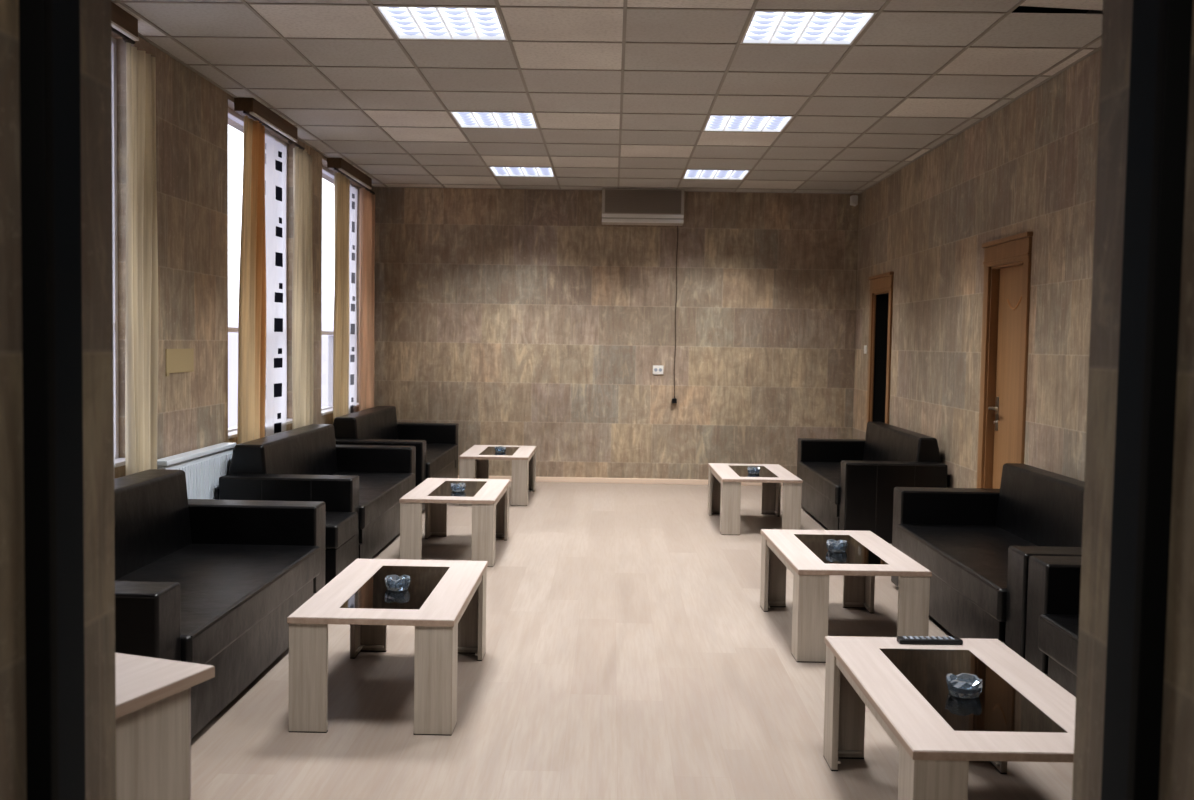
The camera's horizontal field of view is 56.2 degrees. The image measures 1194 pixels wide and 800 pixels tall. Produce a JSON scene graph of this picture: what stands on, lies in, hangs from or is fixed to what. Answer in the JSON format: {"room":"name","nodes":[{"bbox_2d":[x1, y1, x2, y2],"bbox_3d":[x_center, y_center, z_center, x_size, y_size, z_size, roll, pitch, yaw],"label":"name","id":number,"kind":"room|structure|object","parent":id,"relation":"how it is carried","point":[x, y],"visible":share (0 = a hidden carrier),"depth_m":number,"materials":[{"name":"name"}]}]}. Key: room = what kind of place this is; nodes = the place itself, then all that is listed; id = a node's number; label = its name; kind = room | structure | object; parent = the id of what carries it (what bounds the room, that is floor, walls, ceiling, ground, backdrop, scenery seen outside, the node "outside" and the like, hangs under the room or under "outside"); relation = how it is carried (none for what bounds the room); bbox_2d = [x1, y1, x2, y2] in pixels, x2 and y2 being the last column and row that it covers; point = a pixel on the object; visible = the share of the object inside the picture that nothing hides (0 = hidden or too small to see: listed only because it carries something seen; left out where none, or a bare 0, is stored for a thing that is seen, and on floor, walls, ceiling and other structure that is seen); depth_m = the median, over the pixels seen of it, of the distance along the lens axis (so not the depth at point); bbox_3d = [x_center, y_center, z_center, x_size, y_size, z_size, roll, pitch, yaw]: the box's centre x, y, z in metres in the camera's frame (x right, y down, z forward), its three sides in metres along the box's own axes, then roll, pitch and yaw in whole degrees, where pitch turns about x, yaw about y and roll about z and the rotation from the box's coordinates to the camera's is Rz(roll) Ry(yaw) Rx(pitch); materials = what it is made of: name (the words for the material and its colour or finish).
{"room":"waiting room","nodes":[
{"label":"waiting room","id":0,"kind":"room"},
{"bbox_2d":[112,36,371,478],"bbox_3d":[-2.588,-0.498,6.457,0.300,3.400,10.576,1,3,1],"label":"wall","id":1,"kind":"structure","parent":0,"point":[192,120],"depth_m":6.72,"materials":[{"name":"tile"}]},
{"bbox_2d":[112,37,124,467],"bbox_3d":[-2.521,-0.742,5.179,0.160,2.221,1.450,1,3,1],"label":"window","id":2,"kind":"structure","parent":1,"relation":"in","point":[119,462],"depth_m":5.87,"materials":[{"name":"white"}]},
{"bbox_2d":[111,2,138,43],"bbox_3d":[-2.371,-1.820,5.072,0.125,0.123,1.190,1,3,1],"label":"rail","id":3,"kind":"object","parent":1,"relation":"attached to","point":[124,25],"visible":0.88,"depth_m":5.47,"materials":[{"name":"brown wood"}]},
{"bbox_2d":[113,270,114,478],"bbox_3d":[-2.439,-0.377,5.122,0.027,2.760,1.020,1,3,1],"label":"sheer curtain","id":4,"kind":"object","parent":3,"relation":"hanging from","point":[113,270],"visible":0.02,"depth_m":5.64,"materials":[{"name":"white fabric"}]},
{"bbox_2d":[125,42,157,475],"bbox_3d":[-2.374,-0.390,5.831,0.077,2.815,0.374,1,3,1],"label":"curtain","id":5,"kind":"object","parent":3,"relation":"hanging from","point":[141,357],"visible":0.78,"depth_m":5.79,"materials":[{"name":"beige fabric"}]},
{"bbox_2d":[165,349,193,375],"bbox_3d":[-2.440,-0.222,6.537,0.008,0.155,0.410,1,3,1],"label":"notice sheet","id":6,"kind":"object","parent":1,"relation":"attached to","point":[177,360],"visible":1,"depth_m":6.52,"materials":[{"name":"beige paper"}]},
{"bbox_2d":[157,442,235,499],"bbox_3d":[-2.399,0.699,6.683,0.111,0.792,1.130,1,3,1],"label":"radiator","id":7,"kind":"object","parent":1,"relation":"attached to","point":[203,468],"visible":0.4,"depth_m":6.67,"materials":[{"name":"white metal"}]},
{"bbox_2d":[228,108,291,438],"bbox_3d":[-2.479,-0.894,8.155,0.160,2.221,1.650,1,3,1],"label":"window","id":8,"kind":"structure","parent":1,"relation":"in","point":[232,432],"depth_m":7.88,"materials":[{"name":"white"}]},
{"bbox_2d":[234,98,304,149],"bbox_3d":[-2.329,-1.975,8.082,0.125,0.123,1.420,1,3,1],"label":"rail","id":9,"kind":"object","parent":1,"relation":"attached to","point":[273,123],"visible":0.98,"depth_m":7.75,"materials":[{"name":"brown wood"}]},
{"bbox_2d":[237,115,265,443],"bbox_3d":[-2.348,-0.481,7.598,0.075,2.815,0.580,1,3,1],"label":"curtain","id":10,"kind":"object","parent":9,"relation":"hanging from","point":[252,277],"visible":0.78,"depth_m":7.58,"materials":[{"name":"beige fabric"}]},
{"bbox_2d":[265,134,286,436],"bbox_3d":[-2.397,-0.535,8.200,0.027,2.760,0.815,1,3,1],"label":"sheer curtain","id":11,"kind":"object","parent":9,"relation":"hanging from","point":[275,152],"visible":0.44,"depth_m":8.33,"materials":[{"name":"white fabric"}]},
{"bbox_2d":[292,147,313,428],"bbox_3d":[-2.333,-0.546,8.860,0.075,2.815,0.586,1,3,1],"label":"curtain","id":12,"kind":"object","parent":9,"relation":"hanging from","point":[302,284],"visible":0.73,"depth_m":8.77,"materials":[{"name":"beige fabric"}]},
{"bbox_2d":[321,165,358,415],"bbox_3d":[-2.446,-1.016,10.537,0.160,2.221,1.680,1,3,1],"label":"window","id":13,"kind":"structure","parent":1,"relation":"in","point":[328,409],"depth_m":10.54,"materials":[{"name":"white"}]},
{"bbox_2d":[327,158,374,193],"bbox_3d":[-2.295,-2.103,10.584,0.125,0.123,1.610,1,3,1],"label":"rail","id":14,"kind":"object","parent":1,"relation":"attached to","point":[337,165],"visible":0.95,"depth_m":10.20,"materials":[{"name":"brown wood"}]},
{"bbox_2d":[333,173,349,421],"bbox_3d":[-2.315,-0.610,10.107,0.077,2.815,0.599,1,3,1],"label":"curtain","id":15,"kind":"object","parent":14,"relation":"hanging from","point":[341,183],"visible":0.83,"depth_m":9.99,"materials":[{"name":"beige fabric"}]},
{"bbox_2d":[349,185,357,413],"bbox_3d":[-2.363,-0.660,10.639,0.027,2.760,0.670,1,3,1],"label":"sheer curtain","id":16,"kind":"object","parent":14,"relation":"hanging from","point":[353,191],"visible":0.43,"depth_m":10.79,"materials":[{"name":"white fabric"}]},
{"bbox_2d":[359,188,374,410],"bbox_3d":[-2.299,-0.665,11.186,0.075,2.815,0.684,1,3,1],"label":"curtain","id":17,"kind":"object","parent":14,"relation":"hanging from","point":[366,199],"visible":0.73,"depth_m":11.05,"materials":[{"name":"beige fabric"}]},
{"bbox_2d":[0,0,1193,799],"bbox_3d":[0.121,-0.190,1.341,7.000,3.400,0.800,1,3,1],"label":"wall","id":18,"kind":"structure","parent":0,"point":[1176,782],"depth_m":1.66,"materials":[{"name":"stone"}]},
{"bbox_2d":[19,0,1192,799],"bbox_3d":[-0.005,0.217,1.548,1.547,2.360,0.114,1,3,1],"label":"trim","id":19,"kind":"structure","parent":18,"relation":"attached to","point":[49,30],"depth_m":1.51,"materials":[{"name":"black metal"}]},
{"bbox_2d":[111,0,1102,193],"bbox_3d":[0.119,-1.938,6.636,5.060,0.030,9.956,1,3,1],"label":"ceiling","id":20,"kind":"structure","parent":0,"point":[1068,30],"depth_m":6.72,"materials":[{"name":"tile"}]},
{"bbox_2d":[375,6,507,40],"bbox_3d":[-0.762,-1.926,5.590,0.582,0.094,0.588,1,3,1],"label":"ceiling light","id":21,"kind":"object","parent":20,"relation":"attached to","point":[406,23],"visible":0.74,"depth_m":5.64,"materials":[{"name":"white plastic"}]},
{"bbox_2d":[450,112,537,128],"bbox_3d":[-0.728,-2.050,8.010,0.582,0.094,0.588,1,3,1],"label":"ceiling light","id":22,"kind":"object","parent":20,"relation":"attached to","point":[509,120],"visible":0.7,"depth_m":8.07,"materials":[{"name":"white plastic"}]},
{"bbox_2d":[489,167,554,176],"bbox_3d":[-0.695,-2.175,10.431,0.582,0.094,0.588,1,3,1],"label":"ceiling light","id":23,"kind":"object","parent":20,"relation":"attached to","point":[497,171],"visible":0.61,"depth_m":10.57,"materials":[{"name":"white plastic"}]},
{"bbox_2d":[683,170,750,179],"bbox_3d":[1.105,-2.144,10.408,0.582,0.094,0.588,1,3,1],"label":"ceiling light","id":24,"kind":"object","parent":20,"relation":"attached to","point":[689,174],"visible":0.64,"depth_m":10.54,"materials":[{"name":"white plastic"}]},
{"bbox_2d":[703,115,793,131],"bbox_3d":[1.071,-2.019,7.987,0.582,0.094,0.588,1,3,1],"label":"ceiling light","id":25,"kind":"object","parent":20,"relation":"attached to","point":[724,123],"visible":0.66,"depth_m":8.04,"materials":[{"name":"white plastic"}]},
{"bbox_2d":[740,11,876,44],"bbox_3d":[1.038,-1.895,5.566,0.582,0.094,0.588,1,3,1],"label":"ceiling light","id":26,"kind":"object","parent":20,"relation":"attached to","point":[764,27],"visible":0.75,"depth_m":5.62,"materials":[{"name":"white plastic"}]},
{"bbox_2d":[372,187,858,479],"bbox_3d":[0.166,-0.729,11.808,5.660,3.400,0.250,1,3,1],"label":"wall","id":27,"kind":"structure","parent":0,"point":[518,317],"depth_m":11.68,"materials":[{"name":"tile"}]},
{"bbox_2d":[458,475,782,485],"bbox_3d":[0.138,0.848,11.757,5.060,0.055,0.014,1,3,1],"label":"baseboard","id":28,"kind":"structure","parent":27,"relation":"attached to","point":[538,479],"depth_m":11.75,"materials":[{"name":"beige wood"}]},
{"bbox_2d":[602,188,683,225],"bbox_3d":[0.471,-1.987,11.516,0.840,0.352,0.196,1,3,1],"label":"air conditioner","id":29,"kind":"object","parent":27,"relation":"attached to","point":[657,207],"visible":1,"depth_m":11.42,"materials":[{"name":"beige plastic"}]},
{"bbox_2d":[605,189,680,213],"bbox_3d":[0.471,-2.029,11.424,0.780,0.235,0.010,1,3,1],"label":"grille","id":30,"kind":"object","parent":29,"relation":"attached to","point":[617,201],"depth_m":11.42,"materials":[{"name":"brown"}]},
{"bbox_2d":[653,365,662,373],"bbox_3d":[0.639,-0.315,11.691,0.110,0.094,0.014,1,3,1],"label":"wall socket","id":31,"kind":"object","parent":27,"relation":"attached to","point":[657,369],"visible":1,"depth_m":11.68,"materials":[{"name":"white plastic"}]},
{"bbox_2d":[672,226,677,402],"bbox_3d":[0.824,-0.888,11.644,0.050,1.845,0.047,1,3,1],"label":"power cable","id":32,"kind":"object","parent":27,"relation":"attached to","point":[674,400],"visible":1,"depth_m":11.66,"materials":[{"name":"brown plastic"}]},
{"bbox_2d":[191,481,1072,799],"bbox_3d":[0.143,1.285,4.974,7.000,0.120,14.206,1,3,1],"label":"floor","id":33,"kind":"structure","parent":0,"point":[632,653],"depth_m":4.68,"materials":[{"name":"laminate"}]},
{"bbox_2d":[115,653,214,799],"bbox_3d":[-1.401,0.957,2.408,0.982,0.750,0.522,2,3,19],"label":"desk","id":34,"kind":"object","parent":33,"relation":"on","point":[153,695],"visible":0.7,"depth_m":2.35,"materials":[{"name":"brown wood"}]},
{"bbox_2d":[114,469,325,738],"bbox_3d":[-1.877,0.800,4.804,0.930,0.800,2.185,1,3,1],"label":"sofa","id":35,"kind":"object","parent":33,"relation":"on","point":[216,583],"visible":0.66,"depth_m":4.98,"materials":[{"name":"black leather"}]},
{"bbox_2d":[115,544,320,663],"bbox_3d":[-1.758,0.852,4.805,0.690,0.150,1.766,1,3,1],"label":"seat cushion","id":36,"kind":"object","parent":35,"relation":"on","point":[227,590],"depth_m":4.87,"materials":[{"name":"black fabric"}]},
{"bbox_2d":[219,424,415,558],"bbox_3d":[-1.883,0.639,7.930,0.870,0.800,2.225,1,3,1],"label":"sofa","id":37,"kind":"object","parent":33,"relation":"on","point":[305,463],"visible":0.62,"depth_m":7.49,"materials":[{"name":"black leather"}]},
{"bbox_2d":[332,472,414,528],"bbox_3d":[-1.769,0.691,7.931,0.640,0.150,1.806,1,3,1],"label":"seat cushion","id":38,"kind":"object","parent":37,"relation":"on","point":[380,493],"depth_m":7.93,"materials":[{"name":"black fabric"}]},
{"bbox_2d":[325,512,357,584],"bbox_3d":[-1.823,0.899,6.551,0.735,0.425,0.524,1,3,1],"label":"armchair","id":39,"kind":"object","parent":33,"relation":"on","point":[341,527],"visible":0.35,"depth_m":6.41,"materials":[{"name":"black leather"}]},
{"bbox_2d":[325,512,357,548],"bbox_3d":[-1.821,0.754,6.543,0.735,0.135,0.524,1,3,1],"label":"cushion","id":40,"kind":"object","parent":39,"relation":"on","point":[341,527],"depth_m":6.46,"materials":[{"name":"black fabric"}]},
{"bbox_2d":[287,558,487,735],"bbox_3d":[-0.838,1.002,4.730,0.622,0.438,1.132,1,3,1],"label":"coffee table","id":41,"kind":"object","parent":33,"relation":"on","point":[444,600],"visible":1,"depth_m":4.25,"materials":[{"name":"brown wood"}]},
{"bbox_2d":[385,574,409,590],"bbox_3d":[-0.832,0.762,4.657,0.108,0.050,0.108,1,3,1],"label":"ashtray","id":42,"kind":"object","parent":41,"relation":"on","point":[394,582],"visible":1,"depth_m":4.62,"materials":[{"name":"clear glass"}]},
{"bbox_2d":[333,406,457,510],"bbox_3d":[-1.853,0.509,10.466,0.870,0.800,2.205,1,3,1],"label":"sofa","id":43,"kind":"object","parent":33,"relation":"on","point":[436,444],"visible":0.47,"depth_m":10.43,"materials":[{"name":"black leather"}]},
{"bbox_2d":[426,443,457,478],"bbox_3d":[-1.739,0.560,10.468,0.640,0.150,1.786,1,3,1],"label":"seat cushion","id":44,"kind":"object","parent":43,"relation":"on","point":[439,456],"depth_m":10.47,"materials":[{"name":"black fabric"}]},
{"bbox_2d":[399,478,509,566],"bbox_3d":[-0.975,0.839,7.858,0.622,0.438,1.132,1,3,1],"label":"coffee table","id":45,"kind":"object","parent":33,"relation":"on","point":[489,498],"visible":0.87,"depth_m":7.34,"materials":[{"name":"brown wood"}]},
{"bbox_2d":[451,483,465,491],"bbox_3d":[-0.957,0.602,7.715,0.108,0.050,0.108,0,3,-19],"label":"ashtray","id":46,"kind":"object","parent":45,"relation":"on","point":[459,487],"visible":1,"depth_m":7.68,"materials":[{"name":"clear glass"}]},
{"bbox_2d":[459,445,536,505],"bbox_3d":[-0.923,0.699,10.584,0.622,0.438,1.132,1,3,1],"label":"coffee table","id":47,"kind":"object","parent":33,"relation":"on","point":[473,463],"visible":0.8,"depth_m":10.05,"materials":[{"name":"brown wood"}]},
{"bbox_2d":[495,446,505,452],"bbox_3d":[-0.904,0.462,10.451,0.108,0.050,0.108,-1,4,-39],"label":"ashtray","id":48,"kind":"object","parent":47,"relation":"on","point":[500,449],"visible":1,"depth_m":10.41,"materials":[{"name":"clear glass"}]},
{"bbox_2d":[708,463,802,534],"bbox_3d":[1.278,0.805,9.227,0.622,0.438,1.132,1,3,0],"label":"coffee table","id":49,"kind":"object","parent":33,"relation":"on","point":[724,479],"visible":0.92,"depth_m":8.74,"materials":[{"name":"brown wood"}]},
{"bbox_2d":[747,467,759,473],"bbox_3d":[1.269,0.570,9.054,0.108,0.050,0.108,3,3,31],"label":"ashtray","id":50,"kind":"object","parent":49,"relation":"on","point":[751,470],"visible":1,"depth_m":9.02,"materials":[{"name":"clear glass"}]},
{"bbox_2d":[760,529,931,662],"bbox_3d":[1.238,0.983,5.771,0.622,0.438,1.132,1,3,-1],"label":"coffee table","id":51,"kind":"object","parent":33,"relation":"on","point":[805,553],"visible":0.88,"depth_m":5.34,"materials":[{"name":"beige wood"}]},
{"bbox_2d":[826,539,847,551],"bbox_3d":[1.222,0.742,5.689,0.108,0.050,0.108,1,3,11],"label":"ashtray","id":52,"kind":"object","parent":51,"relation":"on","point":[832,545],"visible":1,"depth_m":5.65,"materials":[{"name":"clear glass"}]},
{"bbox_2d":[797,422,947,543],"bbox_3d":[2.216,0.635,9.315,0.800,0.800,2.165,1,3,1],"label":"sofa","id":53,"kind":"object","parent":33,"relation":"on","point":[848,484],"visible":0.7,"depth_m":8.45,"materials":[{"name":"black leather"}]},
{"bbox_2d":[797,461,840,504],"bbox_3d":[2.125,0.683,9.319,0.620,0.150,1.746,1,3,1],"label":"seat cushion","id":54,"kind":"object","parent":53,"relation":"on","point":[821,477],"depth_m":9.32,"materials":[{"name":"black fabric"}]},
{"bbox_2d":[823,636,1075,799],"bbox_3d":[1.124,1.100,3.461,0.622,0.438,1.132,1,3,0],"label":"coffee table","id":55,"kind":"object","parent":33,"relation":"on","point":[1019,714],"visible":0.86,"depth_m":3.32,"materials":[{"name":"beige wood"}]},
{"bbox_2d":[896,636,962,644],"bbox_3d":[1.172,0.847,3.938,0.224,0.020,0.048,1,3,-1],"label":"remote control","id":56,"kind":"object","parent":55,"relation":"on","point":[938,640],"visible":1,"depth_m":3.92,"materials":[{"name":"black plastic"}]},
{"bbox_2d":[946,673,982,698],"bbox_3d":[1.105,0.860,3.364,0.108,0.050,0.108,0,3,-10],"label":"ashtray","id":57,"kind":"object","parent":55,"relation":"on","point":[963,685],"visible":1,"depth_m":3.33,"materials":[{"name":"clear glass"}]},
{"bbox_2d":[891,463,1083,658],"bbox_3d":[2.177,0.816,5.795,0.800,0.800,2.205,1,3,1],"label":"sofa","id":58,"kind":"object","parent":33,"relation":"on","point":[977,545],"visible":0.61,"depth_m":5.91,"materials":[{"name":"black leather"}]},
{"bbox_2d":[896,524,1036,621],"bbox_3d":[2.086,0.864,5.799,0.620,0.150,1.786,1,3,1],"label":"seat cushion","id":59,"kind":"object","parent":58,"relation":"on","point":[971,560],"depth_m":5.84,"materials":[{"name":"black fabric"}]},
{"bbox_2d":[1025,556,1081,696],"bbox_3d":[2.151,0.929,3.578,0.800,0.800,2.205,1,3,1],"label":"sofa","id":60,"kind":"object","parent":33,"relation":"on","point":[1053,593],"visible":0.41,"depth_m":4.47,"materials":[{"name":"black leather"}]},
{"bbox_2d":[1038,614,1078,675],"bbox_3d":[2.060,0.978,3.582,0.620,0.150,1.786,1,3,1],"label":"seat cushion","id":61,"kind":"object","parent":60,"relation":"on","point":[1058,633],"depth_m":4.29,"materials":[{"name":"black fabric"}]},
{"bbox_2d":[852,10,1102,487],"bbox_3d":[2.745,-0.407,6.388,0.250,3.400,10.576,1,3,1],"label":"wall","id":62,"kind":"structure","parent":0,"point":[1031,164],"depth_m":7.71,"materials":[{"name":"tile"}]},
{"bbox_2d":[850,195,857,205],"bbox_3d":[2.655,-2.054,11.538,0.070,0.115,0.101,1,3,1],"label":"sensor","id":63,"kind":"object","parent":62,"relation":"attached to","point":[854,198],"visible":1,"depth_m":11.51,"materials":[{"name":"white plastic"}]},
{"bbox_2d":[866,272,893,428],"bbox_3d":[2.772,-0.122,10.570,0.276,2.200,0.854,1,3,1],"label":"door frame","id":64,"kind":"structure","parent":62,"relation":"in","point":[881,283],"depth_m":10.71,"materials":[{"name":"orange wood"}]},
{"bbox_2d":[873,293,888,422],"bbox_3d":[2.801,-0.022,10.575,0.224,2.002,0.664,1,3,1],"label":"doorway","id":65,"kind":"object","parent":62,"relation":"attached to","point":[881,325],"depth_m":10.87,"materials":[{"name":"black"}]},
{"bbox_2d":[977,231,1032,488],"bbox_3d":[2.655,0.054,7.226,0.136,2.190,0.834,1,3,1],"label":"door","id":66,"kind":"structure","parent":62,"relation":"in","point":[1007,260],"depth_m":7.35,"materials":[{"name":"orange wood"}]},
{"bbox_2d":[1011,6,1088,13],"bbox_3d":[0.125,-2.229,6.697,5.660,0.120,10.306,1,3,1],"label":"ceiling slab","id":67,"kind":"structure","parent":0,"point":[1021,9],"depth_m":6.01,"materials":[{"name":"black"}]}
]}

